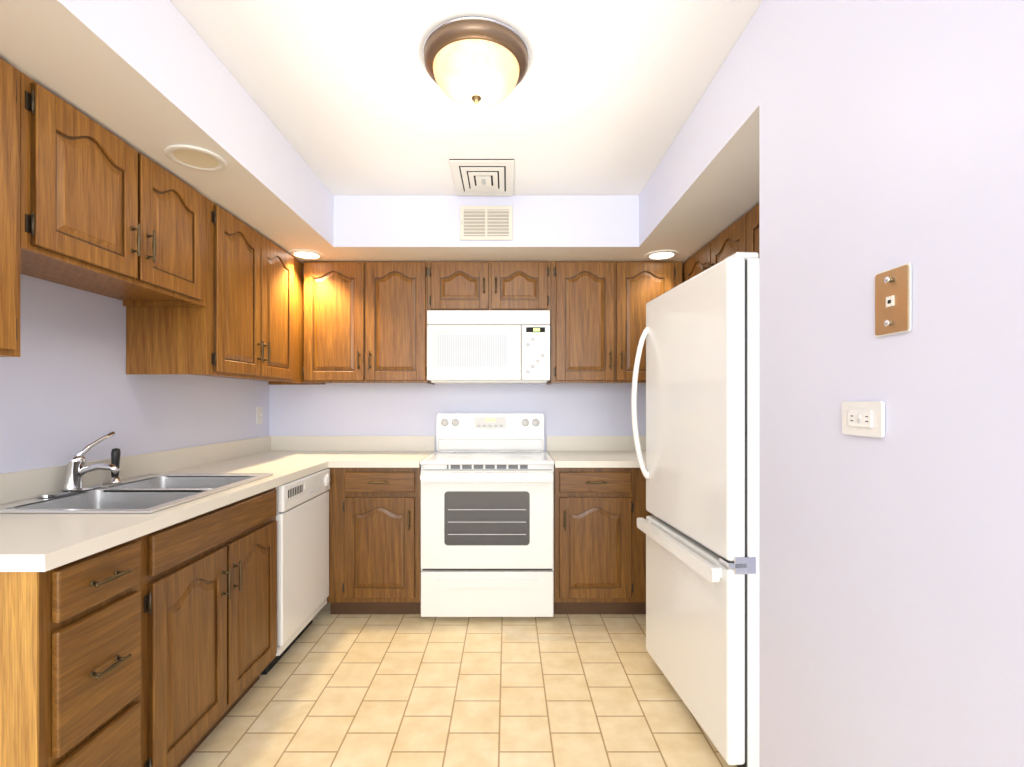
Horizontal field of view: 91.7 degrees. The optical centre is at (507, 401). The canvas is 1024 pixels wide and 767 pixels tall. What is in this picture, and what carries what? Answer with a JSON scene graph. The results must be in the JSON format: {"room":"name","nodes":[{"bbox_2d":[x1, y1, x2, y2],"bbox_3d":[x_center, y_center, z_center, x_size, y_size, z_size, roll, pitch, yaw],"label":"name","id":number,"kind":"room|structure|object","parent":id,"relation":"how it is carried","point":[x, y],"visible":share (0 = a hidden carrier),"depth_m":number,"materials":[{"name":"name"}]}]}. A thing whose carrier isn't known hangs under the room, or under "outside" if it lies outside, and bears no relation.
{"room":"kitchen","nodes":[
{"label":"kitchen","id":0,"kind":"room"},
{"bbox_2d":[0,274,271,473],"bbox_3d":[-1.710,-0.015,0.885,0.120,2.530,5.370,0,0,0],"label":"wall","id":1,"kind":"structure","parent":0,"point":[69,387],"depth_m":1.98,"materials":[{"name":"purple paint"}]},
{"bbox_2d":[0,58,319,384],"bbox_3d":[-1.449,-0.501,1.999,0.397,0.762,2.898,0,0,0],"label":"upper cabinet","id":2,"kind":"object","parent":1,"relation":"attached to","point":[195,281],"visible":1,"depth_m":1.81,"materials":[{"name":"brown wood"}]},
{"bbox_2d":[256,407,262,423],"bbox_3d":[-1.640,0.090,3.300,0.016,0.116,0.072,0,0,0],"label":"switch plate","id":3,"kind":"object","parent":1,"relation":"attached to","point":[259,415],"visible":1,"depth_m":3.29,"materials":[{"name":"white plastic"}]},
{"bbox_2d":[0,0,758,263],"bbox_3d":[-0.090,-1.031,0.824,3.116,0.294,5.248,0,0,0],"label":"soffit","id":4,"kind":"structure","parent":0,"point":[151,80],"depth_m":1.97,"materials":[{"name":"paint"}]},
{"bbox_2d":[164,144,227,171],"bbox_3d":[-1.125,-0.879,1.800,0.196,0.008,0.196,0,0,0],"label":"recessed light","id":5,"kind":"object","parent":4,"relation":"in","point":[195,157],"visible":1,"depth_m":1.79,"materials":[{"name":"white"}]},
{"bbox_2d":[289,250,323,259],"bbox_3d":[-1.200,-0.879,2.975,0.196,0.008,0.196,0,0,0],"label":"recessed light","id":6,"kind":"object","parent":4,"relation":"in","point":[308,254],"visible":0.96,"depth_m":2.97,"materials":[{"name":"white"}]},
{"bbox_2d":[460,206,512,239],"bbox_3d":[-0.120,-1.018,2.827,0.300,0.195,0.012,0,0,0],"label":"ceiling vent","id":7,"kind":"object","parent":4,"relation":"in","point":[486,222],"visible":1,"depth_m":2.82,"materials":[{"name":"beige"}]},
{"bbox_2d":[645,250,678,259],"bbox_3d":[0.925,-0.879,2.985,0.196,0.008,0.196,0,0,0],"label":"recessed light","id":8,"kind":"object","parent":4,"relation":"in","point":[662,254],"visible":1,"depth_m":2.97,"materials":[{"name":"white"}]},
{"bbox_2d":[181,602,736,766],"bbox_3d":[-0.090,1.280,0.885,3.360,0.060,5.370,0,0,0],"label":"floor","id":9,"kind":"structure","parent":0,"point":[328,689],"depth_m":2.08,"materials":[{"name":"tile"}]},
{"bbox_2d":[0,487,276,766],"bbox_3d":[-1.322,0.812,1.675,0.652,0.876,1.141,0,0,0],"label":"base cabinet","id":10,"kind":"object","parent":9,"relation":"on","point":[158,648],"visible":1,"depth_m":1.42,"materials":[{"name":"brown wood"}]},
{"bbox_2d":[0,436,331,571],"bbox_3d":[-1.333,0.304,2.272,0.630,0.140,2.353,0,0,0],"label":"countertop","id":11,"kind":"structure","parent":10,"relation":"on","point":[37,542],"depth_m":1.71,"materials":[{"name":"laminate"}]},
{"bbox_2d":[38,431,119,497],"bbox_3d":[-1.517,0.221,1.824,0.201,0.212,0.258,0,0,0],"label":"faucet","id":12,"kind":"object","parent":11,"relation":"on","point":[77,470],"visible":0.94,"depth_m":1.80,"materials":[{"name":"silver metal"}]},
{"bbox_2d":[0,473,272,512],"bbox_3d":[-1.347,0.426,1.887,0.553,0.199,0.783,0,0,0],"label":"sink","id":13,"kind":"object","parent":11,"relation":"in","point":[152,493],"visible":0.21,"depth_m":1.87,"materials":[{"name":"silver metal"}]},
{"bbox_2d":[108,448,121,483],"bbox_3d":[-1.590,0.256,2.015,0.048,0.140,0.048,0,0,0],"label":"sprayer","id":14,"kind":"object","parent":13,"relation":"on","point":[115,458],"visible":0.94,"depth_m":2.00,"materials":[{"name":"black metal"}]},
{"bbox_2d":[260,468,329,674],"bbox_3d":[-1.312,0.814,2.551,0.627,0.872,0.602,0,0,0],"label":"dishwasher","id":15,"kind":"object","parent":9,"relation":"on","point":[302,517],"visible":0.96,"depth_m":2.46,"materials":[{"name":"white plastic"}]},
{"bbox_2d":[327,467,420,613],"bbox_3d":[-0.771,0.812,3.127,0.543,0.876,0.642,0,0,0],"label":"base cabinet","id":16,"kind":"object","parent":9,"relation":"on","point":[374,540],"visible":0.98,"depth_m":2.84,"materials":[{"name":"brown wood"}]},
{"bbox_2d":[328,436,434,467],"bbox_3d":[-0.760,0.304,3.127,0.516,0.140,0.643,0,0,0],"label":"countertop","id":17,"kind":"structure","parent":16,"relation":"on","point":[343,451],"depth_m":3.37,"materials":[{"name":"laminate"}]},
{"bbox_2d":[420,413,554,616],"bbox_3d":[-0.115,0.664,3.090,0.768,1.172,0.665,0,0,0],"label":"stove","id":18,"kind":"object","parent":9,"relation":"on","point":[487,514],"visible":1,"depth_m":2.81,"materials":[{"name":"white metal"}]},
{"bbox_2d":[554,467,653,613],"bbox_3d":[0.869,0.812,3.127,1.198,0.876,0.642,0,0,0],"label":"base cabinet","id":19,"kind":"object","parent":9,"relation":"on","point":[599,551],"visible":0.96,"depth_m":2.84,"materials":[{"name":"brown wood"}]},
{"bbox_2d":[547,436,645,467],"bbox_3d":[0.870,0.304,3.139,1.196,0.140,0.616,0,0,0],"label":"countertop","id":20,"kind":"structure","parent":19,"relation":"on","point":[566,451],"depth_m":3.37,"materials":[{"name":"laminate"}]},
{"bbox_2d":[631,252,758,766],"bbox_3d":[1.009,0.379,2.022,0.802,1.743,0.776,0,0,-4],"label":"fridge","id":21,"kind":"object","parent":9,"relation":"on","point":[700,471],"visible":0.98,"depth_m":1.76,"materials":[{"name":"white metal"}]},
{"bbox_2d":[272,382,645,450],"bbox_3d":[-0.090,-0.015,3.510,3.060,2.530,0.120,0,0,0],"label":"wall","id":22,"kind":"structure","parent":0,"point":[329,409],"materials":[{"name":"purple paint"}]},
{"bbox_2d":[302,261,434,384],"bbox_3d":[-0.890,-0.512,3.275,0.776,0.740,0.347,0,0,0],"label":"upper cabinet","id":23,"kind":"object","parent":22,"relation":"attached to","point":[365,321],"depth_m":3.10,"materials":[{"name":"brown wood"}]},
{"bbox_2d":[430,261,553,309],"bbox_3d":[-0.114,-0.734,3.275,0.772,0.295,0.347,0,0,0],"label":"upper cabinet","id":24,"kind":"object","parent":22,"relation":"attached to","point":[454,285],"depth_m":3.10,"materials":[{"name":"brown wood"}]},
{"bbox_2d":[427,310,549,383],"bbox_3d":[-0.115,-0.341,3.224,0.754,0.440,0.448,0,0,0],"label":"microwave","id":25,"kind":"object","parent":24,"relation":"attached to","point":[488,346],"visible":1,"depth_m":3.04,"materials":[{"name":"white plastic"}]},
{"bbox_2d":[547,261,681,384],"bbox_3d":[0.685,-0.512,3.275,0.822,0.740,0.347,0,0,0],"label":"upper cabinet","id":26,"kind":"object","parent":22,"relation":"attached to","point":[598,315],"depth_m":3.10,"materials":[{"name":"brown wood"}]},
{"bbox_2d":[170,0,762,194],"bbox_3d":[-0.090,-1.230,0.825,3.120,0.100,5.250,0,0,0],"label":"ceiling","id":27,"kind":"structure","parent":0,"point":[351,97],"depth_m":1.85,"materials":[{"name":"paint"}]},
{"bbox_2d":[422,16,529,107],"bbox_3d":[-0.106,-1.097,1.700,0.364,0.162,0.364,0,0,0],"label":"flush-mount dome light","id":28,"kind":"object","parent":27,"relation":"attached to","point":[475,62],"visible":1,"depth_m":1.60,"materials":[{"name":"white glass"}]},
{"bbox_2d":[449,159,513,195],"bbox_3d":[-0.125,-1.168,2.620,0.316,0.020,0.410,0,0,0],"label":"ceiling vent","id":29,"kind":"object","parent":27,"relation":"in","point":[483,177],"visible":1,"depth_m":2.58,"materials":[{"name":"white"}]},
{"bbox_2d":[682,204,758,282],"bbox_3d":[1.269,-0.696,2.472,0.397,0.372,1.952,0,0,0],"label":"upper cabinet","id":30,"kind":"object","parent":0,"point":[741,234],"visible":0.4,"depth_m":2.48,"materials":[{"name":"brown wood"}]},
{"bbox_2d":[759,0,1023,766],"bbox_3d":[0.810,-0.015,-0.160,0.120,2.530,3.280,0,0,0],"label":"wall","id":31,"kind":"structure","parent":0,"point":[892,558],"depth_m":0.97,"materials":[{"name":"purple paint"}]},
{"bbox_2d":[842,401,884,437],"bbox_3d":[0.743,0.035,1.045,0.010,0.072,0.118,0,0,0],"label":"outlet","id":32,"kind":"object","parent":31,"relation":"attached to","point":[864,418],"visible":1,"depth_m":1.03,"materials":[{"name":"white plastic"}]},
{"bbox_2d":[875,263,910,336],"bbox_3d":[0.741,-0.195,0.965,0.014,0.128,0.088,0,0,0],"label":"socket","id":33,"kind":"object","parent":31,"relation":"attached to","point":[892,301],"visible":1,"depth_m":0.96,"materials":[{"name":"brown plastic"}]}
]}

